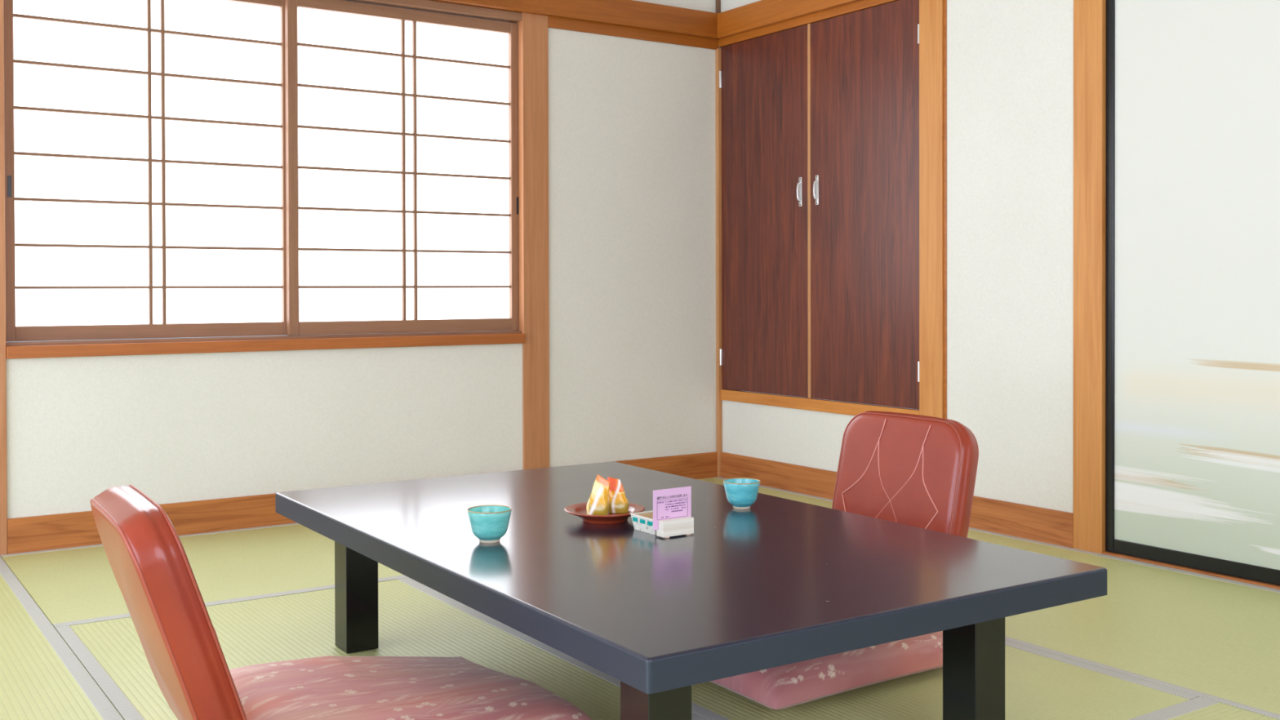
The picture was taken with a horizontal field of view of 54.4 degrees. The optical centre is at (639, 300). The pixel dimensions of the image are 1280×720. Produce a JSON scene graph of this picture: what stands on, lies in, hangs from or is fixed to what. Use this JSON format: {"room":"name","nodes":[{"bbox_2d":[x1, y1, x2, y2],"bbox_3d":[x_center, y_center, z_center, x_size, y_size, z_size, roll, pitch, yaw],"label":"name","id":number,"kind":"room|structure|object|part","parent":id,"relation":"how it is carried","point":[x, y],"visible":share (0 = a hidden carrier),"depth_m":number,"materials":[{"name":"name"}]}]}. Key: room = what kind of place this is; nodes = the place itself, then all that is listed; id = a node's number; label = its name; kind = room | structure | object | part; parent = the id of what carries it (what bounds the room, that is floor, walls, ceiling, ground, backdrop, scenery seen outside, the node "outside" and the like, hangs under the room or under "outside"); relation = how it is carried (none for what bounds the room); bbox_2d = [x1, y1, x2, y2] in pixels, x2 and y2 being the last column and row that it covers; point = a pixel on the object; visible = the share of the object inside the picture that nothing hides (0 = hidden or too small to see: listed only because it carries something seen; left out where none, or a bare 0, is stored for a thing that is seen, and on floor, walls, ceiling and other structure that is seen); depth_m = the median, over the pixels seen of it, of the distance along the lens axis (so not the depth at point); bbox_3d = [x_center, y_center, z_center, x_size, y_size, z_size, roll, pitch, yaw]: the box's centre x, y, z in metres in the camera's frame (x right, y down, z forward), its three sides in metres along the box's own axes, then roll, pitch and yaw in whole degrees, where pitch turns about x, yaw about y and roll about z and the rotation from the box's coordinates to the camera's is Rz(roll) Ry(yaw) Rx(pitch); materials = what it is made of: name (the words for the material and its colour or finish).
{"room":"traditional dwelling","nodes":[
{"label":"traditional dwelling","id":0,"kind":"room"},
{"bbox_2d":[5,0,740,518],"bbox_3d":[-1.903,-0.440,3.703,5.530,2.470,0.116,-1,1,-34],"label":"wall","id":1,"kind":"structure","parent":0,"point":[632,122],"depth_m":4.60,"materials":[{"name":"paint"}]},
{"bbox_2d":[0,0,7,555],"bbox_3d":[-1.936,-0.129,3.665,0.110,1.850,0.106,-1,1,-34],"label":"trim","id":2,"kind":"structure","parent":1,"relation":"attached to","point":[3,473],"depth_m":3.65,"materials":[{"name":"brown wood"}]},
{"bbox_2d":[3,0,524,359],"bbox_3d":[-1.171,-0.447,4.176,1.732,1.222,0.130,-1,1,-34],"label":"window","id":3,"kind":"structure","parent":1,"relation":"in","point":[302,175],"depth_m":4.15,"materials":[{"name":"white paper"}]},
{"bbox_3d":[-1.884,-0.341,3.720,0.011,0.064,0.005,-1,1,-34],"label":"finger pull","id":4,"kind":"part","parent":3,"relation":"part of","materials":[{"name":"black metal"}]},
{"bbox_3d":[-1.543,-0.451,3.966,0.812,1.143,0.028,-1,1,-34],"label":"rail","id":5,"kind":"part","parent":3,"relation":"part of","materials":[{"name":"brown wood"}]},
{"bbox_3d":[-1.174,0.146,4.178,1.722,0.036,0.130,-1,1,-34],"label":"sill","id":6,"kind":"part","parent":3,"relation":"part of","materials":[{"name":"brown wood"}]},
{"bbox_3d":[-0.820,-0.458,4.413,0.806,1.143,0.028,-1,1,-34],"label":"rail","id":7,"kind":"part","parent":3,"relation":"part of","materials":[{"name":"white paper"}]},
{"bbox_3d":[-0.453,-0.353,4.644,0.019,0.064,0.005,-1,1,-34],"label":"finger pull","id":8,"kind":"part","parent":3,"relation":"part of","materials":[{"name":"black metal"}]},
{"bbox_2d":[7,451,717,554],"bbox_3d":[-1.881,0.719,3.655,5.297,0.153,0.015,-1,1,-34],"label":"baseboard","id":9,"kind":"structure","parent":1,"relation":"attached to","point":[60,531],"depth_m":3.97,"materials":[{"name":"brown wood"}]},
{"bbox_2d":[516,12,549,469],"bbox_3d":[-0.416,-0.143,4.689,0.109,1.850,0.106,-1,1,-34],"label":"wooden pillar","id":10,"kind":"structure","parent":1,"relation":"attached to","point":[532,29],"depth_m":4.64,"materials":[{"name":"brown wood"}]},
{"bbox_2d":[430,0,721,39],"bbox_3d":[-1.876,-1.103,3.635,5.310,0.102,0.050,-1,1,-34],"label":"trim","id":11,"kind":"structure","parent":1,"relation":"attached to","point":[624,13],"depth_m":4.82,"materials":[{"name":"brown wood"}]},
{"bbox_2d":[547,16,718,49],"bbox_3d":[-0.018,-1.050,4.903,0.804,0.045,0.025,-1,1,-34],"label":"trim","id":12,"kind":"structure","parent":1,"relation":"attached to","point":[557,23],"depth_m":4.88,"materials":[{"name":"brown wood"}]},
{"bbox_2d":[715,0,720,13],"bbox_3d":[0.321,-1.433,5.114,0.015,0.520,0.015,-1,1,-34],"label":"trim","id":13,"kind":"structure","parent":1,"relation":"attached to","point":[717,2],"depth_m":5.11,"materials":[{"name":"brown"}]},
{"bbox_2d":[715,48,722,477],"bbox_3d":[0.324,-0.152,5.124,0.017,1.762,0.019,-1,1,-34],"label":"trim","id":14,"kind":"structure","parent":1,"relation":"attached to","point":[718,51],"depth_m":5.12,"materials":[{"name":"brown wood"}]},
{"bbox_2d":[720,0,1073,512],"bbox_3d":[1.674,-0.445,3.238,0.116,2.470,4.654,-1,1,-34],"label":"wall","id":15,"kind":"structure","parent":0,"point":[1010,63],"depth_m":3.92,"materials":[{"name":"paint"}]},
{"bbox_2d":[717,0,862,39],"bbox_3d":[1.598,-1.107,3.223,0.050,0.101,4.522,-1,1,-34],"label":"trim","id":16,"kind":"structure","parent":15,"relation":"attached to","point":[761,14],"depth_m":4.83,"materials":[{"name":"brown wood"}]},
{"bbox_2d":[718,0,897,47],"bbox_3d":[1.390,-1.046,3.600,0.074,0.032,3.720,-1,1,-34],"label":"trim","id":17,"kind":"structure","parent":15,"relation":"attached to","point":[864,4],"depth_m":4.69,"materials":[{"name":"brown wood"}]},
{"bbox_2d":[719,0,919,409],"bbox_3d":[0.806,-0.336,4.775,0.438,1.405,1.106,-1,1,-34],"label":"cabinet doors","id":18,"kind":"structure","parent":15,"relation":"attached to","point":[820,119],"depth_m":4.61,"materials":[{"name":"brown wood"}]},
{"bbox_3d":[0.491,-0.337,4.904,0.020,1.402,0.528,-1,1,-34],"label":"door","id":19,"kind":"part","parent":18,"relation":"part of","materials":[{"name":"laminate"}]},
{"bbox_3d":[0.600,-0.411,4.706,0.019,0.110,0.017,-1,1,-34],"label":"handle","id":20,"kind":"part","parent":18,"relation":"part of","materials":[{"name":"silver metal"}]},
{"bbox_3d":[0.645,-0.335,4.680,0.028,1.405,0.015,-1,1,-34],"label":"post","id":21,"kind":"part","parent":18,"relation":"part of","materials":[{"name":"brown wood"}]},
{"bbox_3d":[0.652,-0.411,4.629,0.019,0.110,0.017,-1,1,-34],"label":"handle","id":22,"kind":"part","parent":18,"relation":"part of","materials":[{"name":"silver metal"}]},
{"bbox_3d":[0.802,-0.333,4.443,0.020,1.402,0.551,-1,1,-34],"label":"door","id":23,"kind":"part","parent":18,"relation":"part of","materials":[{"name":"laminate"}]},
{"bbox_2d":[720,389,919,415],"bbox_3d":[0.647,0.390,4.674,0.026,0.043,1.099,-1,1,-34],"label":"trim","id":24,"kind":"structure","parent":15,"relation":"attached to","point":[768,399],"depth_m":4.68,"materials":[{"name":"brown wood"}]},
{"bbox_2d":[720,452,1073,547],"bbox_3d":[0.815,0.705,4.421,0.015,0.153,1.712,-1,1,-34],"label":"baseboard","id":25,"kind":"structure","parent":15,"relation":"attached to","point":[1049,526],"depth_m":4.01,"materials":[{"name":"brown wood"}]},
{"bbox_2d":[919,0,946,418],"bbox_3d":[0.989,-0.141,4.169,0.036,1.850,0.114,-1,1,-34],"label":"trim","id":26,"kind":"structure","parent":15,"relation":"attached to","point":[932,13],"depth_m":4.15,"materials":[{"name":"brown wood"}]},
{"bbox_2d":[1073,0,1106,553],"bbox_3d":[1.345,-0.138,3.679,0.074,1.850,0.099,-1,1,-34],"label":"wooden pillar","id":27,"kind":"structure","parent":15,"relation":"attached to","point":[1089,15],"depth_m":3.65,"materials":[{"name":"brown wood"}]},
{"bbox_2d":[1102,551,1279,589],"bbox_3d":[1.918,0.766,2.870,0.101,0.056,1.896,-1,1,-34],"label":"trim","id":28,"kind":"structure","parent":15,"relation":"attached to","point":[1107,553],"depth_m":3.39,"materials":[{"name":"brown wood"}]},
{"bbox_2d":[1105,0,1279,585],"bbox_3d":[1.623,-0.145,3.252,0.026,1.758,0.920,-1,1,-34],"label":"door","id":29,"kind":"structure","parent":15,"relation":"in","point":[1193,275],"depth_m":3.40,"materials":[{"name":"white paper"}]},
{"bbox_3d":[-0.478,0.859,1.855,6.210,0.100,5.150,-1,1,-34],"label":"floor","id":30,"kind":"structure","parent":0,"visible":0},
{"bbox_2d":[0,555,124,719],"bbox_3d":[-1.755,0.780,2.657,0.908,0.050,1.787,-1,1,-34],"label":"mat","id":31,"kind":"object","parent":30,"relation":"on","point":[42,678],"visible":1,"depth_m":2.53,"materials":[{"name":"wicker"}]},
{"bbox_2d":[0,522,408,628],"bbox_3d":[-0.901,0.767,3.739,1.713,0.050,0.948,-1,1,-34],"label":"mat","id":32,"kind":"object","parent":30,"relation":"on","point":[72,585],"visible":0.45,"depth_m":3.43,"materials":[{"name":"wicker"}]},
{"bbox_2d":[55,577,708,719],"bbox_3d":[-0.493,0.779,2.377,0.868,0.050,1.762,-1,1,-34],"label":"mat","id":33,"kind":"object","parent":30,"relation":"on","point":[415,619],"visible":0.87,"depth_m":2.73,"materials":[{"name":"wicker"}]},
{"bbox_2d":[89,484,246,719],"bbox_3d":[-0.551,0.525,2.025,0.597,0.464,0.382,0,1,-31],"label":"chair","id":34,"kind":"object","parent":33,"relation":"on","point":[148,559],"visible":0.99,"depth_m":1.76,"materials":[{"name":"red"}]},
{"bbox_2d":[229,655,592,719],"bbox_3d":[-0.438,0.697,2.158,0.544,0.084,0.570,0,1,-33],"label":"cushion","id":35,"kind":"object","parent":34,"relation":"on","point":[328,687],"visible":0.98,"depth_m":2.10,"materials":[{"name":"pink fabric"}]},
{"bbox_2d":[275,461,1106,719],"bbox_3d":[-0.029,0.590,2.387,0.889,0.325,1.500,0,1,-33],"label":"table","id":36,"kind":"object","parent":33,"relation":"on","point":[776,581],"visible":0.96,"depth_m":2.03,"materials":[{"name":"paint"}]},
{"bbox_3d":[-0.614,0.611,2.698,0.072,0.281,0.073,0,1,-33],"label":"leg","id":37,"kind":"part","parent":36,"relation":"part of","materials":[{"name":"black paint"}]},
{"bbox_2d":[466,505,511,542],"bbox_3d":[-0.269,0.401,2.224,0.079,0.058,0.079,-1,1,-34],"label":"tea cup","id":38,"kind":"object","parent":36,"relation":"on","point":[488,523],"visible":1,"depth_m":2.20,"materials":[{"name":"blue ceramic"}]},
{"bbox_2d":[564,502,644,524],"bbox_3d":[-0.069,0.416,2.425,0.158,0.023,0.158,-1,1,-34],"label":"plate","id":39,"kind":"object","parent":36,"relation":"on","point":[579,509],"visible":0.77,"depth_m":2.39,"materials":[{"name":"brown"}]},
{"bbox_2d":[586,474,610,515],"bbox_3d":[-0.080,0.375,2.406,0.049,0.078,0.034,0,1,-6],"label":"wrapped sweet","id":40,"kind":"object","parent":39,"relation":"on","point":[597,504],"visible":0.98,"depth_m":2.40,"materials":[{"name":"beige plastic"}]},
{"bbox_2d":[607,476,629,513],"bbox_3d":[-0.043,0.379,2.437,0.045,0.069,0.034,0,1,0],"label":"wrapped sweet","id":41,"kind":"object","parent":39,"relation":"on","point":[618,501],"visible":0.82,"depth_m":2.43,"materials":[{"name":"beige"}]},
{"bbox_2d":[630,510,656,535],"bbox_3d":[0.034,0.413,2.320,0.072,0.030,0.082,-1,1,-34],"label":"ashtray","id":42,"kind":"object","parent":36,"relation":"on","point":[642,521],"visible":0.54,"depth_m":2.31,"materials":[{"name":"beige ceramic"}]},
{"bbox_3d":[0.022,0.618,1.727,0.072,0.281,0.073,0,1,-33],"label":"leg","id":43,"kind":"part","parent":36,"relation":"part of","materials":[{"name":"black paint"}]},
{"bbox_2d":[656,516,693,538],"bbox_3d":[0.064,0.413,2.268,0.069,0.031,0.022,-1,1,-34],"label":"card stand","id":44,"kind":"object","parent":36,"relation":"on","point":[685,525],"visible":1,"depth_m":2.26,"materials":[{"name":"white plastic"}]},
{"bbox_2d":[653,486,691,529],"bbox_3d":[0.059,0.378,2.270,0.085,0.072,0.001,-1,1,-34],"label":"card","id":45,"kind":"object","parent":44,"relation":"on","point":[671,503],"visible":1,"depth_m":2.27,"materials":[{"name":"purple paper"}]},
{"bbox_2d":[657,497,686,519],"bbox_3d":[0.059,0.379,2.270,0.068,0.034,0.001,-1,1,-34],"label":"print","id":46,"kind":"object","parent":45,"relation":"attached to","point":[667,508],"depth_m":2.27,"materials":[{"name":"purple"}]},
{"bbox_2d":[723,477,760,509],"bbox_3d":[0.209,0.398,2.555,0.077,0.056,0.077,-1,1,-34],"label":"tea cup","id":47,"kind":"object","parent":36,"relation":"on","point":[741,493],"visible":1,"depth_m":2.53,"materials":[{"name":"blue ceramic"}]},
{"bbox_3d":[0.557,0.613,2.077,0.072,0.281,0.073,-1,1,-33],"label":"leg","id":48,"kind":"part","parent":36,"relation":"part of","materials":[{"name":"black paint"}]},
{"bbox_2d":[408,577,1199,719],"bbox_3d":[0.218,0.773,2.857,0.843,0.050,1.762,-1,1,-34],"label":"mat","id":49,"kind":"object","parent":30,"relation":"on","point":[1040,685],"visible":0.33,"depth_m":2.36,"materials":[{"name":"wicker"}]},
{"bbox_2d":[831,410,978,537],"bbox_3d":[0.405,0.504,2.690,0.568,0.489,0.382,-1,1,-34],"label":"chair","id":50,"kind":"object","parent":49,"relation":"on","point":[911,469],"visible":0.48,"depth_m":2.76,"materials":[{"name":"red leather"}]},
{"bbox_2d":[710,631,942,709],"bbox_3d":[0.309,0.694,2.597,0.544,0.077,0.544,-1,1,-35],"label":"cushion","id":51,"kind":"object","parent":50,"relation":"on","point":[787,686],"visible":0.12,"depth_m":2.33,"materials":[{"name":"pink fabric"}]},
{"bbox_2d":[697,476,1090,558],"bbox_3d":[0.436,0.760,4.134,0.942,0.050,1.787,-1,1,-34],"label":"mat","id":52,"kind":"object","parent":30,"relation":"on","point":[1046,548],"visible":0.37,"depth_m":3.87,"materials":[{"name":"wicker"}]},
{"bbox_2d":[1004,551,1279,719],"bbox_3d":[1.439,0.772,2.646,0.942,0.050,1.798,-1,1,-34],"label":"mat","id":53,"kind":"object","parent":30,"relation":"on","point":[1215,638],"visible":0.48,"depth_m":2.81,"materials":[{"name":"wicker"}]},
{"bbox_2d":[1128,696,1276,719],"bbox_3d":[0.595,0.784,1.519,1.713,0.050,0.873,-1,1,-34],"label":"mat","id":54,"kind":"object","parent":30,"relation":"on","point":[1199,708],"visible":1,"depth_m":2.27,"materials":[{"name":"wicker"}]}
]}

